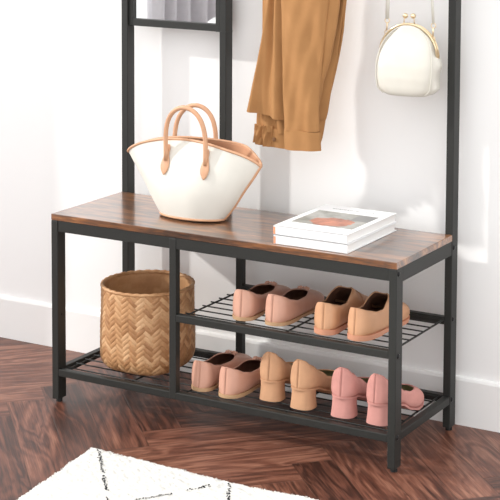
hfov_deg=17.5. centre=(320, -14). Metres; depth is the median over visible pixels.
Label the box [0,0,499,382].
wall
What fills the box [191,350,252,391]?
shoe
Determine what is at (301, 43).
jacket
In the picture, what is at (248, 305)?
shoe
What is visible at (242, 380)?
shoe
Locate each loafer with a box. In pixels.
[314,286,367,335]
[347,291,409,341]
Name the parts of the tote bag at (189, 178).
handle, handle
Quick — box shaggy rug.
[18,447,318,499]
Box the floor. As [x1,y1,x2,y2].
[0,337,499,499]
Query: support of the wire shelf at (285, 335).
attached to the hall tree
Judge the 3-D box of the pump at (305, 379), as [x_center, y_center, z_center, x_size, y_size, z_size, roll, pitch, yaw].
[-0.001,0.963,4.054,0.092,0.125,0.228,3,6,30]
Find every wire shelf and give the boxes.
[67,352,439,430]
[185,287,443,347]
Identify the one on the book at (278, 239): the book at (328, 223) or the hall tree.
the book at (328, 223)
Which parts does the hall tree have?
leg, rail, post, divider post, rail, rail, divider post, rail, rail, rail, leg, rail, rail, post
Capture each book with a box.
[273,204,396,243]
[274,222,396,253]
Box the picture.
[292,210,377,229]
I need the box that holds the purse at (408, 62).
[375,0,441,96]
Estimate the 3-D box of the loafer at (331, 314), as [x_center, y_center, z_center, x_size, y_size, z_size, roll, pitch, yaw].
[0.060,0.786,4.011,0.090,0.087,0.252,3,5,25]
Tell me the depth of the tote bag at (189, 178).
4.14 m
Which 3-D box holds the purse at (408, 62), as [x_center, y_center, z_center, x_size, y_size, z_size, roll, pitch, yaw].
[0.221,-0.057,3.999,0.175,0.658,0.082,3,6,28]
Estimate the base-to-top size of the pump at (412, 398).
0.125 m
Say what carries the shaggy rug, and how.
on the floor
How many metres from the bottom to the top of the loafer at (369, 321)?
0.087 m
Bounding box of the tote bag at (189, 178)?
[127,103,262,221]
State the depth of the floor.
3.99 m
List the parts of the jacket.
panel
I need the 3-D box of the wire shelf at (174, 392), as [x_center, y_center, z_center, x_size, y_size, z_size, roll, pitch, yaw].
[-0.185,1.018,4.175,0.948,0.008,0.304,3,6,28]
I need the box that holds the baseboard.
[0,295,499,432]
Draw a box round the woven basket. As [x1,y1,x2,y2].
[100,269,195,375]
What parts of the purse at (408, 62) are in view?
frame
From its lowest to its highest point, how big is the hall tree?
1.760 m
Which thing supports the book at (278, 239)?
on the hall tree
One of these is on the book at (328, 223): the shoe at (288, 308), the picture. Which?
the picture
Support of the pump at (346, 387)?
on the hall tree
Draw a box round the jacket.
[247,0,346,150]
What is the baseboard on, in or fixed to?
attached to the wall
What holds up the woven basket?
on the hall tree
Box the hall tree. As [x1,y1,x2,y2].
[51,0,460,472]
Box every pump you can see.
[259,352,316,402]
[290,359,334,410]
[331,367,368,419]
[366,373,423,426]
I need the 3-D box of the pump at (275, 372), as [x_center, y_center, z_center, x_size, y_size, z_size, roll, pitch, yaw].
[-0.078,0.957,4.111,0.092,0.125,0.228,3,6,26]
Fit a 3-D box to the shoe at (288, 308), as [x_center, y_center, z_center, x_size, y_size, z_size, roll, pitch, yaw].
[-0.064,0.783,4.083,0.088,0.077,0.252,3,6,27]

